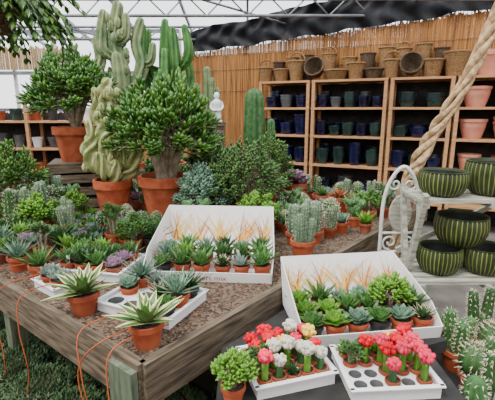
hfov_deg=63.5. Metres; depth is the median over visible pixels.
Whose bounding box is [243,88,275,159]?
cactus
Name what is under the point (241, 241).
potted echeveria
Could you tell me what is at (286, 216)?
cactus
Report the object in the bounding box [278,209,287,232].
cactus
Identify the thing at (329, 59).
wicker basket
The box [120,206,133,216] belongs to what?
cactus
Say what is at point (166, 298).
potted echeveria
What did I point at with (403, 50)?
wicker basket
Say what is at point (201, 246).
aloe
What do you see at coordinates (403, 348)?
cactus
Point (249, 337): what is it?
cactus
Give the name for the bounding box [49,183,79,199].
cactus
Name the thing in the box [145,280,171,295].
potted haworthia
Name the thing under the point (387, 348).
cactus
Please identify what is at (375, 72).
wicker basket
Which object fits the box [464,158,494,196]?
bowl
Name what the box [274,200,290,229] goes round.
pear
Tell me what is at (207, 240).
aloe
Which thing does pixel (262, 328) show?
cactus
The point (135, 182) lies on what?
cactus
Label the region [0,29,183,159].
wall
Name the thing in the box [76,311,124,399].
wire
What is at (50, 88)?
tree
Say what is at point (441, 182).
bowl
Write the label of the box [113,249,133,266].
potted echeveria
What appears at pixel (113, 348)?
wire
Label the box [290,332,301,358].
cactus
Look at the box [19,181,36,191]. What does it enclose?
cactus
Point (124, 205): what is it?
cactus
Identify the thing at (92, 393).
succulent
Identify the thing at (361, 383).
tray
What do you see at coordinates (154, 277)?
potted haworthia
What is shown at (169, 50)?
cactus
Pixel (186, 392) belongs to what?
succulent
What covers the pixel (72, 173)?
wooden crate
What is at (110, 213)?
potted aeonium
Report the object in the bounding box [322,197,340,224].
cactus
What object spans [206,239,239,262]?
aloe
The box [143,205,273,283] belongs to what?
display box
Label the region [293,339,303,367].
cactus
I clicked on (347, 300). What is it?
aloe
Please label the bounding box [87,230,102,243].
potted echeveria
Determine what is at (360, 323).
potted echeveria
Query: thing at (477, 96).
terracotta pots
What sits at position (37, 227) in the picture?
potted aeonium
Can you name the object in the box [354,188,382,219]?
jade plant
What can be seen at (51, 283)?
wire
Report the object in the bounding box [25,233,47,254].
potted echeveria
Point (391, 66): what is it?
wicker basket
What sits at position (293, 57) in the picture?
wicker basket
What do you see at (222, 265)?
potted haworthia
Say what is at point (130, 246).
aloe
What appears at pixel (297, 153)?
pots
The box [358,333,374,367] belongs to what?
cactus
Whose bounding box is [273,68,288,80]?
wicker basket
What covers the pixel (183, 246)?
aloe
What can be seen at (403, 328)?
cactus
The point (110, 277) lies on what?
tray
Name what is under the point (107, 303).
tray
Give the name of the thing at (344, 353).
succulent
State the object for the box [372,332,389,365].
cactus
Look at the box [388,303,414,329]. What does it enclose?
potted echeveria
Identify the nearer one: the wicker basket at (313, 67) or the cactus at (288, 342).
the cactus at (288, 342)
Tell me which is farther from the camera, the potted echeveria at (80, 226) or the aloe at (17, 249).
the potted echeveria at (80, 226)
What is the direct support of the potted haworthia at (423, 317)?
in the display box at (347, 270)
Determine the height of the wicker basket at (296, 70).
0.412 m
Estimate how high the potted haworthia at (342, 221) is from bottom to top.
0.152 m
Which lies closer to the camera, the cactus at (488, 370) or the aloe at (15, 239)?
the cactus at (488, 370)
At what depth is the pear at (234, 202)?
3.29 m
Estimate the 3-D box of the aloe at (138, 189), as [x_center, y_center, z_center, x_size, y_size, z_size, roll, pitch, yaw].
[-0.961,-0.060,3.666,0.211,0.204,0.230,-1,13,-3]
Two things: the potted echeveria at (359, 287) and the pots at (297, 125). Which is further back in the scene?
the pots at (297, 125)
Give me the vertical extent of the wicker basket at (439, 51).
0.390 m
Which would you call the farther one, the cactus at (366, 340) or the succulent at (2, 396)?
the succulent at (2, 396)
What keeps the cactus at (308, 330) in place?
in the tray at (287, 386)
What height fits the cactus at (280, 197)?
0.202 m
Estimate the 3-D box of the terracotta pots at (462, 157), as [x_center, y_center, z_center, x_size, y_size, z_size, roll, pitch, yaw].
[3.258,-0.487,5.117,1.039,0.270,0.282,6,14,24]
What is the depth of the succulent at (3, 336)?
2.27 m
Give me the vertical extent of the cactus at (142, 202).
0.180 m
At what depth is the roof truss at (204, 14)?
5.65 m
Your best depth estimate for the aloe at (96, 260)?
2.06 m
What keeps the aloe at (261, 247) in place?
in the display box at (244, 222)
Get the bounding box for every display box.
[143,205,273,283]
[281,251,442,346]
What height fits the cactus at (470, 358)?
0.237 m
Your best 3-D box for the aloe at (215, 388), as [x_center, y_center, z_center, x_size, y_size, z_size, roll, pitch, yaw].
[-0.125,1.065,1.952,0.322,0.264,0.315,-3,13,-14]
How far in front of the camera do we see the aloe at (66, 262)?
2.09 m
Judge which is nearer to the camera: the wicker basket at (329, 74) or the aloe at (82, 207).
the aloe at (82, 207)
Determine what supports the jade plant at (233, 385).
on the table at (337, 391)
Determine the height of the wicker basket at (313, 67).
0.298 m
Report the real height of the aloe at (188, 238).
0.152 m
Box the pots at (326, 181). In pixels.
[320,174,373,191]
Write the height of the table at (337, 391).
0.700 m
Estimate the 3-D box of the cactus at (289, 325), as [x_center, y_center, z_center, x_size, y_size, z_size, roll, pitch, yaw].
[0.156,0.510,1.478,0.050,0.145,0.052,-4,13,-16]
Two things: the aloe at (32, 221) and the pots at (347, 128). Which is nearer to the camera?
the aloe at (32, 221)
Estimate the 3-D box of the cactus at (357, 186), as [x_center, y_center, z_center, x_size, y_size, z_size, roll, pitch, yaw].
[1.063,-0.096,3.871,0.135,0.184,0.140,-7,15,-30]
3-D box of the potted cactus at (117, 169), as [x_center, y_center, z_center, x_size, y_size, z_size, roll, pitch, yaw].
[-1.098,-0.416,3.221,0.396,1.096,0.398,11,16,39]
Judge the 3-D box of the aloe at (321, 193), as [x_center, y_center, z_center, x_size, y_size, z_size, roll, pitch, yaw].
[0.661,-0.025,3.547,0.182,0.190,0.190,0,13,0]
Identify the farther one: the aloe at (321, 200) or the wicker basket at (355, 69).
the wicker basket at (355, 69)
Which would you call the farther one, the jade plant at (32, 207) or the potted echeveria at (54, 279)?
the jade plant at (32, 207)
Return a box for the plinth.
[211,122,225,159]
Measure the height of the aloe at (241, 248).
0.151 m
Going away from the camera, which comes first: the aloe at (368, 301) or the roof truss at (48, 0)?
the aloe at (368, 301)
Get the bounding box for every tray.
[31,276,68,296]
[55,253,145,282]
[97,287,208,329]
[237,344,338,399]
[329,344,445,399]
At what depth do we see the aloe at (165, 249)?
2.18 m
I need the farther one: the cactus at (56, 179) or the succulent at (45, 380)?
the cactus at (56, 179)
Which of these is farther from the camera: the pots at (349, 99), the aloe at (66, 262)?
the pots at (349, 99)
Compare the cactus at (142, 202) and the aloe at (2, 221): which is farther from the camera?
the cactus at (142, 202)
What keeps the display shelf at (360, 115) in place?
on the floor
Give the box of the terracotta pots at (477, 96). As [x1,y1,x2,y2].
[464,86,492,106]
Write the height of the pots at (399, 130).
0.171 m
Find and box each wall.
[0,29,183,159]
[181,10,494,226]
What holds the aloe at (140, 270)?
in the tray at (107, 303)
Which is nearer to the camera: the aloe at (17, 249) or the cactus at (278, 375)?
the cactus at (278, 375)
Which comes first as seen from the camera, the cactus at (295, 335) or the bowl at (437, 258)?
the cactus at (295, 335)
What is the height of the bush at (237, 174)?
0.674 m
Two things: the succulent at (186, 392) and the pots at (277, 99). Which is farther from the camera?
the pots at (277, 99)
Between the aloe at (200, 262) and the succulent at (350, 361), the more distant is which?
the aloe at (200, 262)
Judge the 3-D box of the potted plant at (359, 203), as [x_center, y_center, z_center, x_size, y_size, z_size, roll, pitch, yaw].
[0.781,0.092,2.970,0.159,0.214,0.181,0,13,0]
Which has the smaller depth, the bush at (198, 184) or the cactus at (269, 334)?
the cactus at (269, 334)
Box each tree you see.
[14,43,123,161]
[99,66,224,215]
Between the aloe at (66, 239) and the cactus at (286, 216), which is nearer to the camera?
the aloe at (66, 239)
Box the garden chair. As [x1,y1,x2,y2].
[377,165,418,257]
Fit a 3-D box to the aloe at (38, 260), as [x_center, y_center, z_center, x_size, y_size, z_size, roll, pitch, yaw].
[-1.069,0.322,2.038,0.226,0.175,0.205,-11,17,-41]
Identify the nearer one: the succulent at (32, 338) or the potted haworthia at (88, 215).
the succulent at (32, 338)
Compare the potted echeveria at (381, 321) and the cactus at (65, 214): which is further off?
the cactus at (65, 214)
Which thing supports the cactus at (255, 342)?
in the tray at (287, 386)
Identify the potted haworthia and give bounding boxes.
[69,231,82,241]
[81,213,92,224]
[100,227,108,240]
[143,269,164,290]
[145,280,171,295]
[210,253,232,272]
[328,286,354,308]
[335,212,352,233]
[407,302,436,327]
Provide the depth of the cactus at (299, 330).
1.48 m
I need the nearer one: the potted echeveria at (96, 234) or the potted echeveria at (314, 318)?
the potted echeveria at (314, 318)
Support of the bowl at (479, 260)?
on the plant stand
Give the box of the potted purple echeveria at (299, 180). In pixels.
[284,169,309,193]
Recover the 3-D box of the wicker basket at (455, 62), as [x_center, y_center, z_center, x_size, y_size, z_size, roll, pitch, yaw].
[2.673,-1.738,5.118,0.350,0.306,0.350,6,14,24]
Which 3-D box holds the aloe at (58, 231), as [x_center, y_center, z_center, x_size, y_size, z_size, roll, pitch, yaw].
[-1.128,0.234,2.426,0.227,0.176,0.253,12,18,43]
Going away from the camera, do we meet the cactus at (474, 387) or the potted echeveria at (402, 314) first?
the cactus at (474, 387)
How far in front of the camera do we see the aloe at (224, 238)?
2.28 m
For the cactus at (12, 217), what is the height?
0.234 m
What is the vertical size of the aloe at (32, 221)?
0.155 m
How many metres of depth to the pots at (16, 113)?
6.25 m
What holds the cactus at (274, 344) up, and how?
in the tray at (287, 386)
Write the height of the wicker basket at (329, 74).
0.138 m
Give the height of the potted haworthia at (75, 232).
0.120 m
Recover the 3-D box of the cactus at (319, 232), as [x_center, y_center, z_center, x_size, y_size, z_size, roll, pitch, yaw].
[0.440,0.143,2.595,0.117,0.281,0.117,-3,13,-14]
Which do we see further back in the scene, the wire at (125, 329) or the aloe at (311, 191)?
the aloe at (311, 191)
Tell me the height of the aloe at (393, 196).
0.186 m
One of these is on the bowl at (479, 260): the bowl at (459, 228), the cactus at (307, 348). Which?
the bowl at (459, 228)
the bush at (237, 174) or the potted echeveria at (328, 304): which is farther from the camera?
the bush at (237, 174)
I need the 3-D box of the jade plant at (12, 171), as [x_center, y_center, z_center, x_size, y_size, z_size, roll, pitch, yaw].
[-1.876,-0.165,3.144,0.620,0.639,0.607,8,15,31]
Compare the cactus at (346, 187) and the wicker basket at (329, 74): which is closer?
the cactus at (346, 187)
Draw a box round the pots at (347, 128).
[316,120,381,136]
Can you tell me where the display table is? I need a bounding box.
[0,187,427,399]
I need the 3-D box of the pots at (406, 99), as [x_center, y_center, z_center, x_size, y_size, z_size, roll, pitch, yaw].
[2.339,-1.352,5.392,0.564,0.197,0.417,6,14,24]
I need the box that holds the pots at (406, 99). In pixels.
[399,92,444,106]
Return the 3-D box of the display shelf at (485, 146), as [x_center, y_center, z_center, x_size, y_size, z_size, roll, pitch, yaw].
[3.273,-0.551,5.141,1.220,2.015,0.461,6,14,24]
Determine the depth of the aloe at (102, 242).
2.27 m
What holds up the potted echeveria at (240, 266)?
in the display box at (244, 222)
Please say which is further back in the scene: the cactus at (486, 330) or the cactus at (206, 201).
the cactus at (206, 201)
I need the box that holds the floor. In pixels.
[191,220,494,394]
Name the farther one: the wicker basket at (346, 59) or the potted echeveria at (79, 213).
the wicker basket at (346, 59)
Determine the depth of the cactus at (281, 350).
1.41 m
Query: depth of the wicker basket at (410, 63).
5.27 m
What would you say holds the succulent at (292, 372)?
in the tray at (287, 386)
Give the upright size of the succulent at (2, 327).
0.167 m
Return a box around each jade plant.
[0,138,53,200]
[0,203,4,217]
[13,191,54,224]
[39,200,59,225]
[65,188,91,212]
[112,212,151,251]
[137,214,159,246]
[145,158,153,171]
[179,164,189,170]
[210,347,259,399]
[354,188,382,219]
[366,271,416,313]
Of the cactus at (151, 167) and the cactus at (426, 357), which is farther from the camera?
the cactus at (151, 167)
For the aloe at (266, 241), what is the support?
in the display box at (244, 222)
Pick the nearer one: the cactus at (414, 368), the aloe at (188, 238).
the cactus at (414, 368)
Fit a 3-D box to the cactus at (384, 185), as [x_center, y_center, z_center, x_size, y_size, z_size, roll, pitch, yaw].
[1.303,-0.039,3.580,0.151,0.202,0.171,-6,14,-23]
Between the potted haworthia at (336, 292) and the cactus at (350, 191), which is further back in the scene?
the cactus at (350, 191)
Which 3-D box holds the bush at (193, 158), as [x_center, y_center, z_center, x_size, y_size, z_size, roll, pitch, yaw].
[-0.288,-0.271,3.523,0.556,0.679,0.561,4,13,16]
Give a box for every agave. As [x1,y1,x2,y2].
[39,263,117,317]
[101,290,183,350]
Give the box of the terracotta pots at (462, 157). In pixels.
[457,153,494,169]
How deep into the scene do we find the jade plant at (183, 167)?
4.13 m
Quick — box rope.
[389,2,494,257]
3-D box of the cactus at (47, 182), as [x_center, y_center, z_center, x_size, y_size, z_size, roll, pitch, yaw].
[-1.954,-0.153,3.905,0.199,0.282,0.229,3,13,14]
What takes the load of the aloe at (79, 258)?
on the tray at (110, 277)
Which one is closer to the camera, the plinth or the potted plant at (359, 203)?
the potted plant at (359, 203)
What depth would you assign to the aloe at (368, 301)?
1.70 m
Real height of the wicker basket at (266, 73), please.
0.328 m
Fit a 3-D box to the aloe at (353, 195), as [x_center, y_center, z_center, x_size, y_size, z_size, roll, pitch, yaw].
[0.837,0.040,3.212,0.217,0.210,0.236,7,14,28]
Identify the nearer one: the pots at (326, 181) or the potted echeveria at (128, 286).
the potted echeveria at (128, 286)
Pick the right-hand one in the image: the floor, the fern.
the floor
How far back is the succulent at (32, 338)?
2.39 m
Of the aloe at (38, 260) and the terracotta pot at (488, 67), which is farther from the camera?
the terracotta pot at (488, 67)
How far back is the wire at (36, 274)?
1.95 m
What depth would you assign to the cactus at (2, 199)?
2.87 m
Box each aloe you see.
[0,217,13,235]
[0,223,21,237]
[0,232,26,254]
[0,236,10,264]
[0,238,40,272]
[3,221,31,240]
[14,243,61,277]
[16,218,49,229]
[33,224,78,254]
[52,233,83,253]
[52,245,87,268]
[55,222,83,235]
[60,239,87,257]
[63,246,97,269]
[67,235,100,248]
[70,231,94,243]
[77,204,94,215]
[77,214,99,227]
[78,241,109,253]
[81,247,117,271]
[82,224,106,233]
[84,235,117,250]
[91,243,122,256]
[116,239,145,260]
[118,254,165,287]
[131,182,141,191]
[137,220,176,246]
[147,266,204,307]
[149,241,179,267]
[162,246,198,271]
[166,268,212,298]
[168,239,197,266]
[172,233,202,255]
[183,246,215,271]
[189,240,218,267]
[193,235,220,258]
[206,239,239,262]
[211,235,238,253]
[212,384,216,399]
[230,240,253,260]
[243,234,271,253]
[245,240,279,261]
[245,247,278,273]
[294,198,303,205]
[301,279,340,310]
[307,187,313,199]
[312,187,330,200]
[315,198,326,218]
[327,188,350,212]
[329,285,368,325]
[339,192,356,214]
[351,286,386,323]
[353,210,379,233]
[389,191,395,205]
[389,284,431,316]
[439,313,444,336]
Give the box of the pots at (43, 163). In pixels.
[27,161,47,170]
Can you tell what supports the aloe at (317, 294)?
in the display box at (347, 270)
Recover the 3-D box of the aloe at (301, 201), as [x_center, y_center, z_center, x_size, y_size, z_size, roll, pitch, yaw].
[0.421,0.079,3.112,0.173,0.177,0.170,9,16,36]
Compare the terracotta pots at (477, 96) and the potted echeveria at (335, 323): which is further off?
the terracotta pots at (477, 96)
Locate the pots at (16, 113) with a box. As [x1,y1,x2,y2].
[0,107,90,120]
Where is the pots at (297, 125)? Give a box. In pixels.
[265,114,310,134]
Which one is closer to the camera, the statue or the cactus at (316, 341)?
the cactus at (316, 341)
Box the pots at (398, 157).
[390,150,441,167]
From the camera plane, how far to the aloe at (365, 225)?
2.80 m
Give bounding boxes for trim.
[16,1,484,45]
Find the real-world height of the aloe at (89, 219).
0.145 m
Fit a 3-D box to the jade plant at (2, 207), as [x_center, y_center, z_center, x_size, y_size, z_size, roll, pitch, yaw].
[-1.669,0.111,2.835,0.230,0.237,0.204,-9,16,-35]
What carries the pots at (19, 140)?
on the display shelf at (42, 128)
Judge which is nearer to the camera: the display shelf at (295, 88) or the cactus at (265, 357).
the cactus at (265, 357)
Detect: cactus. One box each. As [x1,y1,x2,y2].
[0,190,4,219]
[1,189,16,235]
[5,204,29,230]
[13,187,31,218]
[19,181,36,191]
[32,180,50,221]
[38,170,51,186]
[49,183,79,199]
[51,175,63,196]
[56,196,74,227]
[80,77,142,214]
[84,0,155,180]
[96,212,107,228]
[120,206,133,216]
[121,204,132,216]
[130,179,137,198]
[137,19,195,166]
[137,169,145,186]
[138,192,146,209]
[139,211,147,218]
[145,162,153,172]
[151,210,161,218]
[181,198,210,205]
[192,66,221,144]
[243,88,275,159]
[243,331,258,350]
[248,338,261,359]
[256,324,271,344]
[257,348,273,384]
[261,330,277,350]
[265,337,282,372]
[271,353,286,381]
[273,327,283,335]
[276,195,284,209]
[277,334,284,354]
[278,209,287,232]
[281,335,296,369]
[282,318,296,334]
[285,204,294,245]
[285,212,288,230]
[290,199,317,255]
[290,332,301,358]
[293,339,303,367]
[296,323,304,340]
[298,340,315,375]
[299,192,308,200]
[301,323,316,339]
[308,337,321,364]
[311,201,323,244]
[313,175,321,192]
[313,345,327,372]
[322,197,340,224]
[322,204,337,237]
[334,181,342,190]
[343,180,350,195]
[344,178,352,194]
[352,181,363,193]
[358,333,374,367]
[366,180,375,191]
[372,182,382,207]
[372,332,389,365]
[378,341,395,375]
[384,356,401,385]
[389,331,404,357]
[395,340,411,375]
[396,323,412,335]
[403,331,420,364]
[408,339,427,374]
[416,348,435,384]
[442,306,479,372]
[453,339,484,390]
[458,372,493,399]
[466,286,494,343]
[473,318,494,346]
[479,333,494,399]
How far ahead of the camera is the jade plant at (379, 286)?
1.70 m
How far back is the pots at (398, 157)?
5.49 m
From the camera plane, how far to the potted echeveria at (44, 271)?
1.93 m
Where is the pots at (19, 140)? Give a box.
[0,133,57,147]
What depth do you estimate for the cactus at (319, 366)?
1.34 m
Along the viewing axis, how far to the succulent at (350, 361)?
1.37 m
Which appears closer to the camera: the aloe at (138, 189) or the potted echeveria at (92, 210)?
the potted echeveria at (92, 210)
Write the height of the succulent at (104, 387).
0.147 m
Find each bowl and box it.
[416,239,463,275]
[417,167,469,197]
[433,209,490,247]
[462,240,494,276]
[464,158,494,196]
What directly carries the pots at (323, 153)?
in the display shelf at (360, 115)
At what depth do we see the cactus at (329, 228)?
2.69 m
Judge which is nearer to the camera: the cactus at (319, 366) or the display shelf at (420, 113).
the cactus at (319, 366)
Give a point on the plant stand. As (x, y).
(463, 276)
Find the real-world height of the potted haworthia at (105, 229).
0.103 m
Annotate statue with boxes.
[210,92,223,121]
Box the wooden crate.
[47,158,100,206]
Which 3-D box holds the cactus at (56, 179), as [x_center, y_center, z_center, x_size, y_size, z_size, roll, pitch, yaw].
[-1.567,-0.046,3.322,0.137,0.329,0.137,5,14,21]
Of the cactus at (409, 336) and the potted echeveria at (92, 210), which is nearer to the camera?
the cactus at (409, 336)
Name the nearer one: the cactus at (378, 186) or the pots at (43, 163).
the cactus at (378, 186)
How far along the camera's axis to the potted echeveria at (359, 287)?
1.81 m
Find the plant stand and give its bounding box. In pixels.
[395,183,494,290]
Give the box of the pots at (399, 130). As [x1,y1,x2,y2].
[392,124,444,137]
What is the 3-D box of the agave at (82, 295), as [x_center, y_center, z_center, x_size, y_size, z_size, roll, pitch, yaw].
[-0.693,0.390,1.692,0.290,0.196,0.259,-3,13,-13]
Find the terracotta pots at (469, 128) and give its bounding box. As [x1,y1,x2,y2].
[459,116,494,138]
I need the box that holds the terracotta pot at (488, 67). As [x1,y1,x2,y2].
[478,49,494,74]
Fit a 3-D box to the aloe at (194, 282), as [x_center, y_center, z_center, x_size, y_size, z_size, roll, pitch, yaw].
[-0.275,0.386,1.788,0.193,0.150,0.216,6,14,24]
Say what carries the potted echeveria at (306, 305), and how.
in the display box at (347, 270)
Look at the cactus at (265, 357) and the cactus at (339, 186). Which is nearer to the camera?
the cactus at (265, 357)
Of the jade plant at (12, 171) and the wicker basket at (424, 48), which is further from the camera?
the wicker basket at (424, 48)
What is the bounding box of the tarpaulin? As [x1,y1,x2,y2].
[190,1,494,51]
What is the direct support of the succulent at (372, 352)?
in the tray at (361, 383)
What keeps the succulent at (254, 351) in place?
in the tray at (287, 386)
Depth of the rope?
2.42 m
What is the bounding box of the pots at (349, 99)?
[317,91,382,106]
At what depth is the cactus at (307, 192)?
3.96 m
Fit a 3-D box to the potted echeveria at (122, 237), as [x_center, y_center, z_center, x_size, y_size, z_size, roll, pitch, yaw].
[-0.773,0.247,2.509,0.118,0.114,0.120,0,13,1]
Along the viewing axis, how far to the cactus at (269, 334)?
1.38 m
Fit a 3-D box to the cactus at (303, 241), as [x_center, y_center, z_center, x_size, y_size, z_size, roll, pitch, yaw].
[0.325,0.168,2.322,0.154,0.351,0.163,5,14,21]
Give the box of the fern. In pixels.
[0,0,86,75]
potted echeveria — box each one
[14,231,33,252]
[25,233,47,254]
[37,262,60,282]
[41,227,54,245]
[46,267,70,287]
[69,223,83,228]
[73,211,83,223]
[73,218,81,223]
[83,207,96,216]
[84,222,99,236]
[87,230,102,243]
[102,254,123,272]
[109,243,123,251]
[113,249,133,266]
[115,231,127,246]
[116,273,140,295]
[130,191,141,208]
[153,252,173,270]
[157,293,175,316]
[159,238,177,248]
[163,272,178,288]
[229,254,253,272]
[232,240,250,252]
[285,289,310,308]
[295,299,320,322]
[299,310,327,335]
[315,297,343,326]
[322,309,352,334]
[343,306,373,332]
[350,284,367,306]
[366,304,392,330]
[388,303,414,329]
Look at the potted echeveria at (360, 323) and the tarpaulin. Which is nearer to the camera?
the potted echeveria at (360, 323)
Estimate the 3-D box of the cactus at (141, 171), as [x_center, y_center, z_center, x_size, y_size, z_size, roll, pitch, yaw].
[-1.002,-0.143,3.803,0.128,0.308,0.128,-6,14,-24]
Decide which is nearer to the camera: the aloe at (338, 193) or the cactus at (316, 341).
the cactus at (316, 341)
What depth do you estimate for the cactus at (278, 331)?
1.45 m
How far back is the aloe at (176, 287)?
1.69 m
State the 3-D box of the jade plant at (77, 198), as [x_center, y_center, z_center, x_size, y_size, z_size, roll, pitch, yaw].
[-1.330,0.037,3.092,0.249,0.268,0.226,8,15,32]
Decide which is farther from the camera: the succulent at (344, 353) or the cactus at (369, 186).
the cactus at (369, 186)
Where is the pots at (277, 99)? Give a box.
[265,91,310,106]
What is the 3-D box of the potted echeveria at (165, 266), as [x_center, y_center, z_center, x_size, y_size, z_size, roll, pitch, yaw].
[-0.449,0.334,2.086,0.110,0.118,0.108,-12,17,-43]
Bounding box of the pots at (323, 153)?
[316,142,379,166]
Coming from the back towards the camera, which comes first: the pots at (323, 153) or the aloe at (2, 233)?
the pots at (323, 153)
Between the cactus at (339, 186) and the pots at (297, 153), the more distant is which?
the pots at (297, 153)
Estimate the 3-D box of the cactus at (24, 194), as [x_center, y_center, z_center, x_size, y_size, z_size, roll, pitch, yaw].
[-1.579,0.062,2.824,0.163,0.337,0.160,-9,16,-36]
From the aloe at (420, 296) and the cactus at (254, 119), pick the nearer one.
the aloe at (420, 296)
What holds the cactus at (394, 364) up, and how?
in the tray at (361, 383)
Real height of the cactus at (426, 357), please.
0.146 m
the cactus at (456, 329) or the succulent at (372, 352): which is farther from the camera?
the cactus at (456, 329)
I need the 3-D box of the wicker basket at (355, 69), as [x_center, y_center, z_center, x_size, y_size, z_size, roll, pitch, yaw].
[1.513,-1.800,5.585,0.281,0.222,0.281,6,14,24]
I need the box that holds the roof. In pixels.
[37,1,445,35]
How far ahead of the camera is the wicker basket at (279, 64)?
6.16 m
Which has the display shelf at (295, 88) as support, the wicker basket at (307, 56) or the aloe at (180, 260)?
the wicker basket at (307, 56)
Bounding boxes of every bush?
[171,160,233,205]
[182,130,229,205]
[208,136,288,205]
[236,190,279,219]
[243,131,294,202]
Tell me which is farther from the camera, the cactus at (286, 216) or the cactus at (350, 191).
the cactus at (350, 191)
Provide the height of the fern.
2.056 m
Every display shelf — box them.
[0,105,95,169]
[259,80,317,186]
[309,78,390,191]
[383,76,455,219]
[443,74,494,226]
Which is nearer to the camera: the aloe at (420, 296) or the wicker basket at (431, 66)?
the aloe at (420, 296)
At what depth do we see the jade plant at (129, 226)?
2.41 m
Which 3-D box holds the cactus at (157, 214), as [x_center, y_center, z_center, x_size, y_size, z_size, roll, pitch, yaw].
[-0.668,0.140,2.937,0.102,0.136,0.101,1,13,3]
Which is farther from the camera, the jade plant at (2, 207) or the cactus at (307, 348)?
the jade plant at (2, 207)
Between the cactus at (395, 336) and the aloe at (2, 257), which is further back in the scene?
the aloe at (2, 257)
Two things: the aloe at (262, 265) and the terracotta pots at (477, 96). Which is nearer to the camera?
the aloe at (262, 265)
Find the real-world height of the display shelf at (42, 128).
1.700 m
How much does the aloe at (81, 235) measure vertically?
0.135 m
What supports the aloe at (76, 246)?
on the tray at (110, 277)
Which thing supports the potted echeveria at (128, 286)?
in the tray at (107, 303)
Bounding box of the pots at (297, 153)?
[276,139,309,161]
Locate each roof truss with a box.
[0,26,403,40]
[48,0,494,0]
[53,1,486,16]
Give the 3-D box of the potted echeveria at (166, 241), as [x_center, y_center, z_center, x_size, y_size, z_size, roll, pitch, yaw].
[-0.458,0.282,2.316,0.125,0.118,0.104,7,15,29]
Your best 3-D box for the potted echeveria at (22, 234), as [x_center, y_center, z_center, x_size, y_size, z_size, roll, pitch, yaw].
[-1.354,0.256,2.447,0.120,0.125,0.116,12,18,43]
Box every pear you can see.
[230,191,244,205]
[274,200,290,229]
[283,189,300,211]
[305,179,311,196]
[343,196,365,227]
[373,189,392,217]
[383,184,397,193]
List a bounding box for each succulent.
[0,312,4,325]
[0,317,4,329]
[0,328,7,352]
[0,341,58,393]
[0,391,10,399]
[5,362,77,399]
[28,330,44,343]
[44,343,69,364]
[50,384,110,399]
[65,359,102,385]
[101,384,109,396]
[164,382,206,399]
[247,343,269,375]
[284,361,303,378]
[333,340,351,357]
[337,338,365,367]
[369,342,377,356]
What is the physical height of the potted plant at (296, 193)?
0.214 m
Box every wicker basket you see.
[258,60,274,81]
[272,61,285,80]
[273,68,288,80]
[286,56,298,80]
[287,52,305,80]
[301,54,314,79]
[303,56,323,77]
[322,46,337,79]
[322,69,347,79]
[342,56,357,78]
[346,62,366,78]
[360,52,376,78]
[364,67,383,77]
[378,46,395,77]
[383,50,401,78]
[397,41,412,76]
[399,51,423,74]
[417,42,432,76]
[421,58,444,76]
[434,46,450,75]
[443,50,472,76]
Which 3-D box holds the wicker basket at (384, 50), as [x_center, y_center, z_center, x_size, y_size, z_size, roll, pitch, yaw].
[1.941,-1.913,5.609,0.230,0.432,0.230,-8,15,-31]
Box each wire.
[0,274,40,375]
[16,283,51,396]
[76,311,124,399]
[77,329,127,399]
[105,323,168,399]
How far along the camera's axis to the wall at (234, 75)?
6.12 m
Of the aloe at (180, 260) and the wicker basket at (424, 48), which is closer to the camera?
the aloe at (180, 260)
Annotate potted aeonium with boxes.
[24,221,55,260]
[97,201,124,244]
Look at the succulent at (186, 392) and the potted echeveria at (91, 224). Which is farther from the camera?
the potted echeveria at (91, 224)
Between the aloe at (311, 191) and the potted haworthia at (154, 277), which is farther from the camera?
the aloe at (311, 191)
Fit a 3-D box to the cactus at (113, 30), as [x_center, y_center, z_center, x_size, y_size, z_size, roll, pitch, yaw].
[-1.288,-1.033,4.124,0.677,1.901,0.460,7,15,30]
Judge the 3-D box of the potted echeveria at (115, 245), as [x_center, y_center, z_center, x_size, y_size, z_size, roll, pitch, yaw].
[-0.736,0.300,2.256,0.105,0.112,0.103,9,16,36]
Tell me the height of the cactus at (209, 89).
1.302 m
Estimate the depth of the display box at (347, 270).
1.92 m

